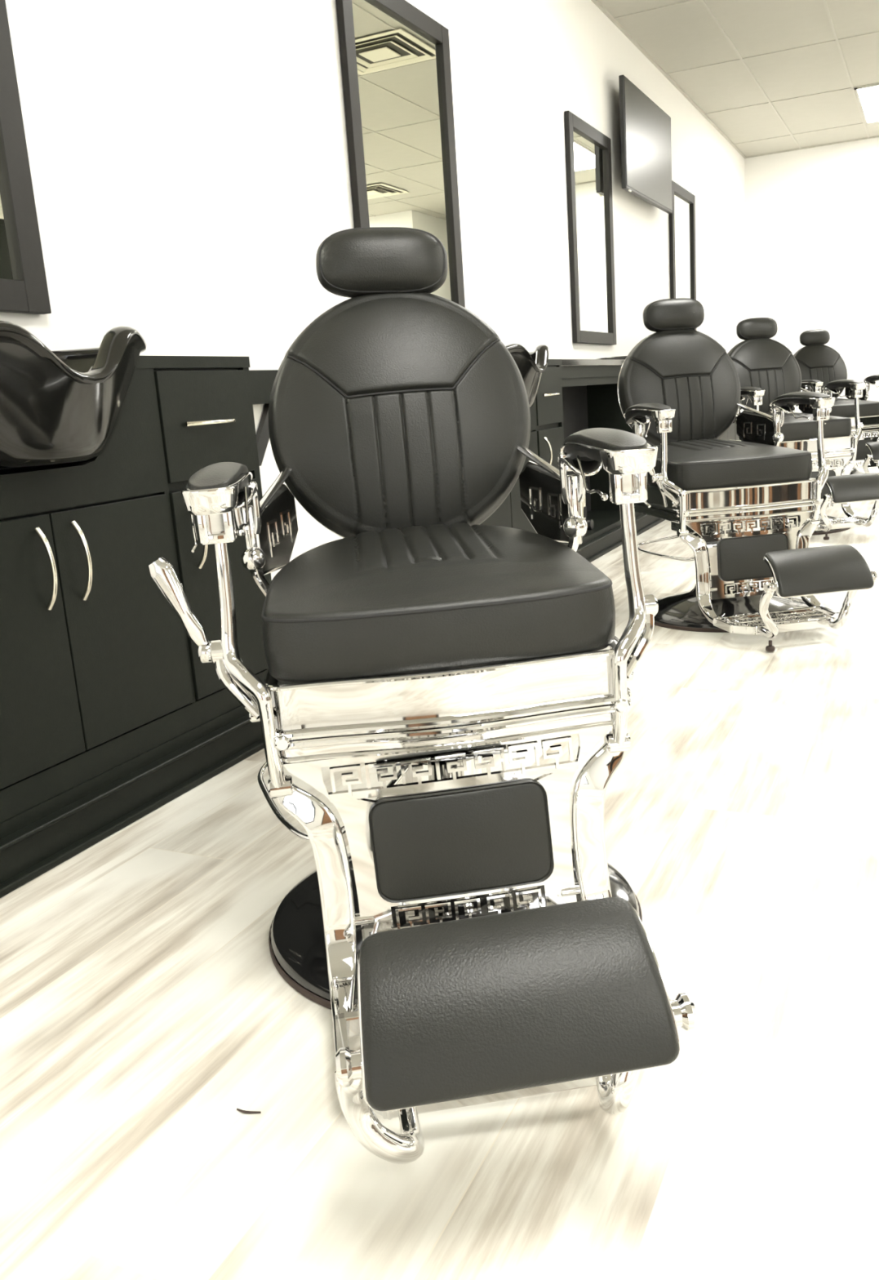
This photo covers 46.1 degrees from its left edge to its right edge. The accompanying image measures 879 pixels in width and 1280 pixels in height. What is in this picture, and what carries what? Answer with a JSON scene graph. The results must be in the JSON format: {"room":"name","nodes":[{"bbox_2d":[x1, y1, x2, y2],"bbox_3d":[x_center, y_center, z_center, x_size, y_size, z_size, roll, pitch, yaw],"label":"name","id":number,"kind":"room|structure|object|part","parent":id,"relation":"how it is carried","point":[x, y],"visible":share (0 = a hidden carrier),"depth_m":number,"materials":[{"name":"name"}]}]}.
{"room":"salon","nodes":[
{"label":"salon","id":0,"kind":"room"},
{"bbox_2d":[0,0,744,579],"bbox_3d":[-0.171,-1.509,3.716,0.150,2.804,14.560,2,15,25],"label":"wall","id":1,"kind":"structure","parent":0,"point":[188,159],"depth_m":2.95,"materials":[{"name":"white paint"}]},
{"bbox_2d":[0,0,51,314],"bbox_3d":[-1.036,-1.132,1.717,0.024,1.100,0.792,2,15,25],"label":"wall mirror","id":2,"kind":"object","parent":1,"relation":"attached to","point":[24,289],"visible":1,"depth_m":2.09,"materials":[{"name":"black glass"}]},
{"bbox_2d":[0,160,18,279],"bbox_3d":[-1.043,-1.133,1.721,0.008,0.986,0.678,2,15,25],"label":"mirror glass","id":3,"kind":"object","parent":2,"relation":"attached to","point":[9,237],"depth_m":2.09,"materials":[{"name":"white"}]},
{"bbox_2d":[248,369,278,466],"bbox_3d":[-0.412,-0.664,3.049,0.041,0.258,1.226,2,15,25],"label":"wall ledge","id":4,"kind":"object","parent":1,"relation":"attached to","point":[262,381],"visible":0.09,"depth_m":2.87,"materials":[{"name":"black laminate"}]},
{"bbox_2d":[336,0,465,307],"bbox_3d":[-0.109,-1.644,3.622,0.024,1.100,0.800,2,15,25],"label":"wall mirror","id":5,"kind":"object","parent":1,"relation":"attached to","point":[395,58],"visible":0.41,"depth_m":3.57,"materials":[{"name":"clear glass"}]},
{"bbox_2d":[564,110,616,345],"bbox_3d":[0.819,-2.156,5.528,0.024,1.100,0.737,2,15,25],"label":"wall mirror","id":6,"kind":"object","parent":1,"relation":"attached to","point":[588,150],"visible":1,"depth_m":5.50,"materials":[{"name":"clear glass"}]},
{"bbox_2d":[573,128,610,333],"bbox_3d":[0.811,-2.156,5.532,0.008,0.986,0.623,2,15,25],"label":"mirror glass","id":7,"kind":"object","parent":6,"relation":"attached to","point":[591,153],"depth_m":5.54,"materials":[{"name":"white mirror"}]},
{"bbox_2d":[618,75,672,213],"bbox_3d":[1.222,-2.941,6.224,0.100,0.587,1.120,2,15,25],"label":"television","id":8,"kind":"object","parent":1,"relation":"attached to","point":[645,127],"visible":1,"depth_m":6.09,"materials":[{"name":"black plastic"}]},
{"bbox_2d":[669,180,696,330],"bbox_3d":[1.767,-2.679,7.476,0.024,1.100,0.750,2,15,25],"label":"wall mirror","id":9,"kind":"object","parent":1,"relation":"attached to","point":[682,216],"visible":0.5,"depth_m":7.43,"materials":[{"name":"clear glass"}]},
{"bbox_2d":[674,193,692,298],"bbox_3d":[1.760,-2.680,7.480,0.008,0.986,0.636,2,15,25],"label":"mirror glass","id":10,"kind":"object","parent":9,"relation":"attached to","point":[682,202],"depth_m":7.45,"materials":[{"name":"white"}]},
{"bbox_2d":[0,459,878,1279],"bbox_3d":[3.663,-0.257,3.554,7.300,0.080,16.950,2,15,25],"label":"floor","id":11,"kind":"structure","parent":0,"point":[144,1002],"depth_m":1.26,"materials":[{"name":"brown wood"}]},
{"bbox_2d":[0,355,271,822],"bbox_3d":[-0.736,-0.158,2.072,0.332,0.780,0.990,2,15,25],"label":"base cabinet","id":12,"kind":"object","parent":11,"relation":"on","point":[99,671],"visible":0.82,"depth_m":2.01,"materials":[{"name":"black laminate"}]},
{"bbox_3d":[-0.755,0.028,1.762,0.018,0.447,0.312,2,15,25],"label":"door","id":13,"kind":"part","parent":12,"relation":"part of","materials":[{"name":"black laminate"}]},
{"bbox_3d":[-0.691,-0.125,1.824,0.034,0.148,0.011,2,15,25],"label":"handle","id":14,"kind":"part","parent":12,"relation":"part of","materials":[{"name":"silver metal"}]},
{"bbox_2d":[0,320,146,468],"bbox_3d":[-0.779,-0.425,1.832,0.450,0.229,0.690,2,15,25],"label":"bowl","id":15,"kind":"object","parent":12,"relation":"on","point":[57,406],"visible":1,"depth_m":1.72,"materials":[{"name":"black ceramic"}]},
{"bbox_3d":[-0.654,-0.146,1.899,0.034,0.148,0.011,2,15,25],"label":"handle","id":16,"kind":"part","parent":12,"relation":"part of","materials":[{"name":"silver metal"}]},
{"bbox_3d":[-0.621,-0.046,2.038,0.018,0.447,0.313,2,15,25],"label":"door","id":17,"kind":"part","parent":12,"relation":"part of","materials":[{"name":"black laminate"}]},
{"bbox_3d":[-0.509,-0.222,2.198,0.034,0.142,0.011,2,15,25],"label":"handle","id":18,"kind":"part","parent":12,"relation":"part of","materials":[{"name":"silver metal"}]},
{"bbox_3d":[-0.507,-0.468,2.242,0.018,0.225,0.300,2,15,25],"label":"drawer","id":19,"kind":"part","parent":12,"relation":"part of","materials":[{"name":"black laminate"}]},
{"bbox_3d":[-0.483,-0.471,2.231,0.035,0.010,0.171,2,15,25],"label":"handle","id":20,"kind":"part","parent":12,"relation":"part of","materials":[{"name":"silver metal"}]},
{"bbox_3d":[-0.482,-0.123,2.323,0.018,0.447,0.300,2,15,25],"label":"door","id":21,"kind":"part","parent":12,"relation":"part of","materials":[{"name":"black laminate"}]},
{"bbox_2d":[236,1108,261,1113],"bbox_3d":[-0.216,0.533,1.166,0.030,0.003,0.006,0,14,16],"label":"debris","id":22,"kind":"object","parent":11,"relation":"on","point":[238,1109],"visible":1,"depth_m":1.17,"materials":[{"name":"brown rubber"}]},
{"bbox_2d":[0,510,664,897],"bbox_3d":[0.787,-0.550,5.247,0.326,0.112,9.700,2,15,25],"label":"plinth","id":23,"kind":"object","parent":11,"relation":"on","point":[33,842],"visible":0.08,"depth_m":2.05,"materials":[{"name":"black laminate"}]},
{"bbox_2d":[148,226,697,1164],"bbox_3d":[-0.037,-0.063,1.354,0.640,1.052,1.122,-5,13,-5],"label":"barber chair","id":24,"kind":"object","parent":11,"relation":"on","point":[474,953],"visible":1,"depth_m":1.30,"materials":[{"name":"black leather"}]},
{"bbox_3d":[-0.290,0.000,1.306,0.121,0.220,0.041,-9,14,-22],"label":"recline lever","id":25,"kind":"part","parent":24,"relation":"part of","materials":[{"name":"silver metal"}]},
{"bbox_3d":[-0.291,-0.198,1.401,0.057,0.050,0.336,-6,13,-4],"label":"arm","id":26,"kind":"part","parent":24,"relation":"part of","materials":[{"name":"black metal"}]},
{"bbox_3d":[-0.240,0.029,1.284,0.086,0.320,0.036,7,17,40],"label":"arm post","id":27,"kind":"part","parent":24,"relation":"part of","materials":[{"name":"silver metal"}]},
{"bbox_3d":[-0.261,-0.085,1.544,0.062,0.112,0.036,-9,14,-21],"label":"strut knob","id":28,"kind":"part","parent":24,"relation":"part of","materials":[{"name":"silver metal"}]},
{"bbox_3d":[-0.258,-0.176,1.634,0.010,0.120,0.194,-2,13,10],"label":"plate","id":29,"kind":"part","parent":24,"relation":"part of","materials":[{"name":"black metal"}]},
{"bbox_3d":[-0.152,0.318,1.279,0.087,0.283,0.159,-7,13,-4],"label":"rail","id":30,"kind":"part","parent":24,"relation":"part of","materials":[{"name":"silver metal"}]},
{"bbox_3d":[-0.076,0.377,0.915,0.028,0.033,0.033,-8,13,-4],"label":"footrest knob","id":31,"kind":"part","parent":24,"relation":"part of","materials":[{"name":"silver metal"}]},
{"bbox_3d":[-0.066,-0.373,1.750,0.446,0.430,0.190,-6,13,-4],"label":"backrest","id":32,"kind":"part","parent":24,"relation":"part of","materials":[{"name":"black leather"}]},
{"bbox_3d":[-0.017,-0.077,1.506,0.460,0.129,0.500,-6,13,-4],"label":"seat","id":33,"kind":"part","parent":24,"relation":"part of","materials":[{"name":"black leather"}]},
{"bbox_3d":[-0.002,0.105,1.556,0.340,0.097,0.360,-6,13,-4],"label":"seat mount","id":34,"kind":"part","parent":24,"relation":"part of","materials":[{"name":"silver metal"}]},
{"bbox_3d":[-0.004,0.039,1.494,0.472,0.102,0.451,-6,13,-4],"label":"apron rail","id":35,"kind":"part","parent":24,"relation":"part of","materials":[{"name":"silver metal"}]},
{"bbox_3d":[0.027,0.251,1.325,0.424,0.245,0.041,-7,13,-4],"label":"leg panel","id":36,"kind":"part","parent":24,"relation":"part of","materials":[{"name":"silver metal"}]},
{"bbox_2d":[368,779,554,902],"bbox_3d":[0.029,0.256,1.312,0.228,0.133,0.027,-7,13,-4],"label":"cushion","id":37,"kind":"object","parent":24,"relation":"on","point":[434,840],"depth_m":1.31,"materials":[{"name":"black leather"}]},
{"bbox_3d":[0.176,-0.221,1.667,0.010,0.120,0.195,-9,14,-20],"label":"plate","id":38,"kind":"part","parent":24,"relation":"part of","materials":[{"name":"black metal"}]},
{"bbox_3d":[0.198,-0.133,1.579,0.059,0.113,0.036,0,14,15],"label":"strut knob","id":39,"kind":"part","parent":24,"relation":"part of","materials":[{"name":"silver metal"}]},
{"bbox_3d":[0.224,-0.253,1.440,0.057,0.050,0.336,-6,13,-4],"label":"arm","id":40,"kind":"part","parent":24,"relation":"part of","materials":[{"name":"black leather"}]},
{"bbox_3d":[0.205,0.272,1.310,0.075,0.284,0.168,-2,13,10],"label":"rail","id":41,"kind":"part","parent":24,"relation":"part of","materials":[{"name":"silver metal"}]},
{"bbox_3d":[0.240,-0.022,1.320,0.036,0.321,0.085,4,15,30],"label":"arm post","id":42,"kind":"part","parent":24,"relation":"part of","materials":[{"name":"silver metal"}]},
{"bbox_3d":[0.215,0.338,0.935,0.028,0.033,0.033,-8,13,-4],"label":"footrest knob","id":43,"kind":"part","parent":24,"relation":"part of","materials":[{"name":"silver metal"}]},
{"bbox_2d":[480,359,568,546],"bbox_3d":[0.208,-0.679,4.013,0.332,0.780,0.990,2,15,25],"label":"base cabinet","id":44,"kind":"object","parent":11,"relation":"on","point":[547,429],"visible":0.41,"depth_m":4.12,"materials":[{"name":"black laminate"}]},
{"bbox_3d":[0.189,-0.493,3.702,0.018,0.447,0.312,2,15,25],"label":"door","id":45,"kind":"part","parent":44,"relation":"part of","materials":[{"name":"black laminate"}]},
{"bbox_3d":[0.324,-0.568,3.979,0.018,0.447,0.313,2,15,25],"label":"door","id":46,"kind":"part","parent":44,"relation":"part of","materials":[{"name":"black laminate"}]},
{"bbox_2d":[505,343,548,408],"bbox_3d":[0.166,-0.947,3.772,0.450,0.229,0.690,2,15,25],"label":"bowl","id":47,"kind":"object","parent":44,"relation":"on","point":[531,366],"visible":0.32,"depth_m":3.65,"materials":[{"name":"black ceramic"}]},
{"bbox_3d":[0.436,-0.743,4.139,0.034,0.142,0.011,2,15,25],"label":"handle","id":48,"kind":"part","parent":44,"relation":"part of","materials":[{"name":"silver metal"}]},
{"bbox_3d":[0.192,-0.680,4.020,0.296,0.780,0.990,2,15,25],"label":"frame","id":49,"kind":"part","parent":44,"relation":"part of","materials":[{"name":"black laminate"}]},
{"bbox_3d":[0.438,-0.990,4.182,0.018,0.225,0.300,2,15,25],"label":"drawer","id":50,"kind":"part","parent":44,"relation":"part of","materials":[{"name":"black laminate"}]},
{"bbox_3d":[0.462,-0.644,4.263,0.018,0.447,0.300,2,15,25],"label":"door","id":51,"kind":"part","parent":44,"relation":"part of","materials":[{"name":"black laminate"}]},
{"bbox_3d":[0.461,-0.992,4.171,0.035,0.010,0.171,2,15,25],"label":"handle","id":52,"kind":"part","parent":44,"relation":"part of","materials":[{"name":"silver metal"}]},
{"bbox_2d":[580,492,593,529],"bbox_3d":[0.647,-0.623,4.895,0.140,0.210,0.100,2,15,25],"label":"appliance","id":53,"kind":"object","parent":11,"relation":"on","point":[583,505],"visible":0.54,"depth_m":4.89,"materials":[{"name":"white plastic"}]},
{"bbox_2d":[560,359,624,511],"bbox_3d":[0.661,-0.941,4.992,0.290,0.780,1.228,2,15,25],"label":"cabinet","id":54,"kind":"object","parent":11,"relation":"on","point":[576,374],"depth_m":5.11,"materials":[{"name":"black wood"}]},
{"bbox_3d":[0.538,-0.933,5.053,0.016,0.753,1.228,2,15,25],"label":"panel","id":55,"kind":"part","parent":54,"relation":"part of","materials":[{"name":"black wood"}]},
{"bbox_2d":[560,359,624,366],"bbox_3d":[0.635,-1.307,4.906,0.290,0.027,1.228,2,15,25],"label":"countertop","id":56,"kind":"structure","parent":54,"relation":"on","point":[564,362],"depth_m":4.69,"materials":[{"name":"black"}]},
{"bbox_2d":[597,355,626,359],"bbox_3d":[1.110,-1.468,5.713,0.450,0.229,0.690,2,15,25],"label":"bowl","id":57,"kind":"object","parent":54,"relation":"on","point":[620,357],"visible":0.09,"depth_m":5.41,"materials":[{"name":"black"}]},
{"bbox_2d":[586,383,632,511],"bbox_3d":[1.152,-1.200,5.953,0.332,0.780,0.990,2,15,25],"label":"base cabinet","id":58,"kind":"object","parent":11,"relation":"on","point":[604,411],"visible":0.02,"depth_m":5.52,"materials":[{"name":"black laminate"}]},
{"bbox_2d":[720,422,740,440],"bbox_3d":[2.097,-1.721,7.893,0.332,0.780,0.990,2,15,25],"label":"base cabinet","id":59,"kind":"object","parent":11,"relation":"on","point":[731,434],"visible":0.02,"depth_m":7.87,"materials":[{"name":"black laminate"}]},
{"bbox_3d":[2.078,-1.536,7.583,0.018,0.447,0.312,2,15,25],"label":"door","id":60,"kind":"part","parent":59,"relation":"part of","materials":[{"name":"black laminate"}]},
{"bbox_3d":[2.212,-1.610,7.859,0.018,0.447,0.313,2,15,25],"label":"door","id":61,"kind":"part","parent":59,"relation":"part of","materials":[{"name":"black laminate"}]},
{"bbox_3d":[2.351,-1.686,8.144,0.018,0.447,0.300,2,15,25],"label":"door","id":62,"kind":"part","parent":59,"relation":"part of","materials":[{"name":"black laminate"}]},
{"bbox_2d":[617,297,877,651],"bbox_3d":[0.924,-0.578,3.260,0.631,1.053,1.138,-3,13,4],"label":"barber chair","id":63,"kind":"object","parent":11,"relation":"on","point":[678,388],"visible":0.98,"depth_m":3.23,"materials":[{"name":"black leather"}]},
{"bbox_3d":[0.659,-0.712,3.291,0.057,0.050,0.336,-6,13,-8],"label":"arm","id":64,"kind":"part","parent":63,"relation":"part of","materials":[{"name":"black plastic"}]},
{"bbox_3d":[0.666,-0.515,3.194,0.118,0.222,0.040,-11,15,-26],"label":"recline lever","id":65,"kind":"part","parent":63,"relation":"part of","materials":[{"name":"silver metal"}]},
{"bbox_3d":[0.718,-0.486,3.176,0.085,0.321,0.036,7,17,40],"label":"arm post","id":66,"kind":"part","parent":63,"relation":"part of","materials":[{"name":"silver metal"}]},
{"bbox_3d":[0.852,-0.884,3.655,0.446,0.430,0.190,-6,13,-8],"label":"backrest","id":67,"kind":"part","parent":63,"relation":"part of","materials":[{"name":"black leather"}]},
{"bbox_3d":[0.802,-0.200,3.174,0.087,0.283,0.159,-6,13,-8],"label":"rail","id":68,"kind":"part","parent":63,"relation":"part of","materials":[{"name":"silver metal"}]},
{"bbox_3d":[0.930,-0.407,3.462,0.340,0.097,0.360,-6,13,-8],"label":"seat mount","id":69,"kind":"part","parent":63,"relation":"part of","materials":[{"name":"silver metal"}]},
{"bbox_3d":[0.932,-0.474,3.401,0.472,0.102,0.451,-6,13,-8],"label":"apron rail","id":70,"kind":"part","parent":63,"relation":"part of","materials":[{"name":"silver metal"}]},
{"bbox_3d":[0.918,-0.590,3.412,0.460,0.129,0.500,-6,13,-8],"label":"seat","id":71,"kind":"part","parent":63,"relation":"part of","materials":[{"name":"black leather"}]},
{"bbox_3d":[0.978,-0.263,3.233,0.424,0.245,0.041,-6,13,-8],"label":"leg panel","id":72,"kind":"part","parent":63,"relation":"part of","materials":[{"name":"silver metal"}]},
{"bbox_2d":[717,533,788,581],"bbox_3d":[0.981,-0.258,3.220,0.228,0.133,0.027,-6,13,-8],"label":"cushion","id":73,"kind":"object","parent":63,"relation":"on","point":[740,556],"depth_m":3.21,"materials":[{"name":"black leather"}]},
{"bbox_3d":[1.100,-0.733,3.587,0.008,0.120,0.194,-10,14,-23],"label":"plate","id":74,"kind":"part","parent":63,"relation":"part of","materials":[{"name":"black metal"}]},
{"bbox_3d":[0.902,-0.144,2.816,0.028,0.033,0.033,-6,13,-8],"label":"footrest knob","id":75,"kind":"part","parent":63,"relation":"part of","materials":[{"name":"silver metal"}]},
{"bbox_3d":[1.135,-0.646,3.501,0.060,0.112,0.036,-2,13,9],"label":"strut knob","id":76,"kind":"part","parent":63,"relation":"part of","materials":[{"name":"silver metal"}]},
{"bbox_3d":[1.171,-0.766,3.365,0.057,0.050,0.336,-6,13,-8],"label":"arm","id":77,"kind":"part","parent":63,"relation":"part of","materials":[{"name":"black plastic"}]},
{"bbox_3d":[1.173,-0.239,3.227,0.087,0.283,0.159,-6,13,-8],"label":"rail","id":78,"kind":"part","parent":63,"relation":"part of","materials":[{"name":"silver metal"}]},
{"bbox_3d":[1.194,-0.536,3.245,0.036,0.321,0.085,4,15,31],"label":"arm post","id":79,"kind":"part","parent":63,"relation":"part of","materials":[{"name":"silver metal"}]},
{"bbox_3d":[1.192,-0.174,2.858,0.028,0.033,0.033,-6,13,-8],"label":"footrest knob","id":80,"kind":"part","parent":63,"relation":"part of","materials":[{"name":"silver metal"}]},
{"bbox_2d":[727,317,878,539],"bbox_3d":[1.764,-1.065,5.058,0.631,1.065,1.138,-3,13,5],"label":"barber chair","id":81,"kind":"object","parent":11,"relation":"on","point":[766,369],"visible":0.69,"depth_m":5.04,"materials":[{"name":"black leather"}]},
{"bbox_3d":[1.499,-1.206,5.091,0.057,0.050,0.336,-6,13,-7],"label":"arm","id":82,"kind":"part","parent":81,"relation":"part of","materials":[{"name":"black leather"}]},
{"bbox_3d":[1.556,-0.979,4.976,0.085,0.321,0.036,8,18,41],"label":"arm post","id":83,"kind":"part","parent":81,"relation":"part of","materials":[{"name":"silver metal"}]},
{"bbox_3d":[1.698,-1.377,5.452,0.446,0.430,0.190,-6,13,-7],"label":"backrest","id":84,"kind":"part","parent":81,"relation":"part of","materials":[{"name":"black leather"}]},
{"bbox_3d":[1.639,-0.693,4.973,0.087,0.283,0.159,-6,13,-7],"label":"rail","id":85,"kind":"part","parent":81,"relation":"part of","materials":[{"name":"silver metal"}]},
{"bbox_3d":[1.773,-0.966,5.198,0.472,0.102,0.451,-6,13,-7],"label":"apron rail","id":86,"kind":"part","parent":81,"relation":"part of","materials":[{"name":"silver metal"}]},
{"bbox_3d":[1.760,-1.083,5.210,0.460,0.129,0.500,-6,13,-7],"label":"seat","id":87,"kind":"part","parent":81,"relation":"part of","materials":[{"name":"black leather"}]},
{"bbox_3d":[1.944,-1.225,5.382,0.008,0.120,0.194,-10,14,-22],"label":"plate","id":88,"kind":"part","parent":81,"relation":"part of","materials":[{"name":"black"}]},
{"bbox_2d":[811,470,835,498],"bbox_3d":[1.819,-0.750,5.017,0.228,0.133,0.027,-6,13,-7],"label":"cushion","id":89,"kind":"object","parent":81,"relation":"on","point":[824,491],"depth_m":5.02,"materials":[{"name":"black leather"}]},
{"bbox_3d":[1.734,-0.636,4.613,0.028,0.033,0.033,-6,13,-7],"label":"footrest knob","id":90,"kind":"part","parent":81,"relation":"part of","materials":[{"name":"silver metal"}]},
{"bbox_3d":[1.816,-0.755,5.030,0.424,0.245,0.041,-6,13,-7],"label":"leg panel","id":91,"kind":"part","parent":81,"relation":"part of","materials":[{"name":"silver metal"}]},
{"bbox_3d":[2.012,-1.258,5.159,0.057,0.050,0.336,-6,13,-7],"label":"arm","id":92,"kind":"part","parent":81,"relation":"part of","materials":[{"name":"black plastic"}]},
{"bbox_3d":[2.011,-0.731,5.021,0.087,0.283,0.159,-6,13,-7],"label":"rail","id":93,"kind":"part","parent":81,"relation":"part of","materials":[{"name":"silver metal"}]},
{"bbox_3d":[2.033,-1.028,5.038,0.036,0.321,0.085,4,15,31],"label":"arm post","id":94,"kind":"part","parent":81,"relation":"part of","materials":[{"name":"silver metal"}]},
{"bbox_2d":[793,329,878,474],"bbox_3d":[2.791,-1.607,7.065,0.631,1.063,1.138,-3,13,5],"label":"barber chair","id":95,"kind":"object","parent":11,"relation":"on","point":[820,364],"visible":0.62,"depth_m":7.26,"materials":[{"name":"black leather"}]},
{"bbox_3d":[2.527,-1.748,7.102,0.057,0.050,0.336,-6,13,-7],"label":"arm","id":96,"kind":"part","parent":95,"relation":"part of","materials":[{"name":"black plastic"}]},
{"bbox_3d":[2.731,-1.918,7.461,0.446,0.430,0.190,-6,13,-7],"label":"backrest","id":97,"kind":"part","parent":95,"relation":"part of","materials":[{"name":"black leather"}]},
{"bbox_3d":[2.664,-1.234,6.982,0.087,0.283,0.159,-6,13,-7],"label":"rail","id":98,"kind":"part","parent":95,"relation":"part of","materials":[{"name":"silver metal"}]},
{"bbox_3d":[2.788,-1.624,7.217,0.460,0.129,0.500,-6,13,-7],"label":"seat","id":99,"kind":"part","parent":95,"relation":"part of","materials":[{"name":"black leather"}]},
{"bbox_3d":[2.976,-1.766,7.387,0.008,0.120,0.194,-9,14,-22],"label":"plate","id":100,"kind":"part","parent":95,"relation":"part of","materials":[{"name":"silver metal"}]},
{"bbox_2d":[841,439,873,460],"bbox_3d":[2.844,-1.291,7.024,0.228,0.133,0.027,-6,13,-7],"label":"cushion","id":101,"kind":"object","parent":95,"relation":"on","point":[862,451],"depth_m":7.02,"materials":[{"name":"black leather"}]},
{"bbox_3d":[2.842,-1.296,7.037,0.424,0.245,0.041,-6,13,-7],"label":"leg panel","id":102,"kind":"part","parent":95,"relation":"part of","materials":[{"name":"silver metal"}]},
{"bbox_3d":[2.801,-1.507,7.205,0.472,0.102,0.451,-6,13,-7],"label":"apron rail","id":103,"kind":"part","parent":95,"relation":"part of","materials":[{"name":"silver metal"}]},
{"bbox_3d":[3.007,-1.678,7.299,0.060,0.112,0.036,-2,13,11],"label":"strut knob","id":104,"kind":"part","parent":95,"relation":"part of","materials":[{"name":"silver metal"}]},
{"bbox_3d":[2.753,-1.177,6.622,0.028,0.033,0.033,-6,13,-7],"label":"footrest knob","id":105,"kind":"part","parent":95,"relation":"part of","materials":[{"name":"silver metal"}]},
{"bbox_3d":[3.041,-1.798,7.163,0.057,0.050,0.336,-6,13,-7],"label":"arm","id":106,"kind":"part","parent":95,"relation":"part of","materials":[{"name":"black leather"}]},
{"bbox_2d":[597,0,878,156],"bbox_3d":[3.469,-2.999,2.912,7.300,0.062,16.950,2,15,25],"label":"ceiling","id":107,"kind":"structure","parent":0,"point":[685,36],"depth_m":6.67,"materials":[{"name":"tile"}]},
{"bbox_2d":[591,0,878,158],"bbox_3d":[3.403,-2.926,2.779,7.000,0.012,16.873,2,15,25],"label":"grid","id":108,"kind":"object","parent":107,"relation":"attached to","point":[596,2],"depth_m":6.83,"materials":[{"name":"grey metal"}]},
{"bbox_2d":[853,83,878,124],"bbox_3d":[3.521,-4.135,7.913,0.553,0.012,1.240,2,15,25],"label":"recessed light","id":109,"kind":"object","parent":107,"relation":"in","point":[868,96],"visible":1,"depth_m":7.87,"materials":[{"name":"white plastic"}]},
{"bbox_2d":[744,137,878,441],"bbox_3d":[4.106,-3.148,9.421,2.550,2.804,0.120,2,15,25],"label":"wall","id":110,"kind":"structure","parent":0,"point":[811,215],"depth_m":9.54,"materials":[{"name":"white paint"}]}
]}

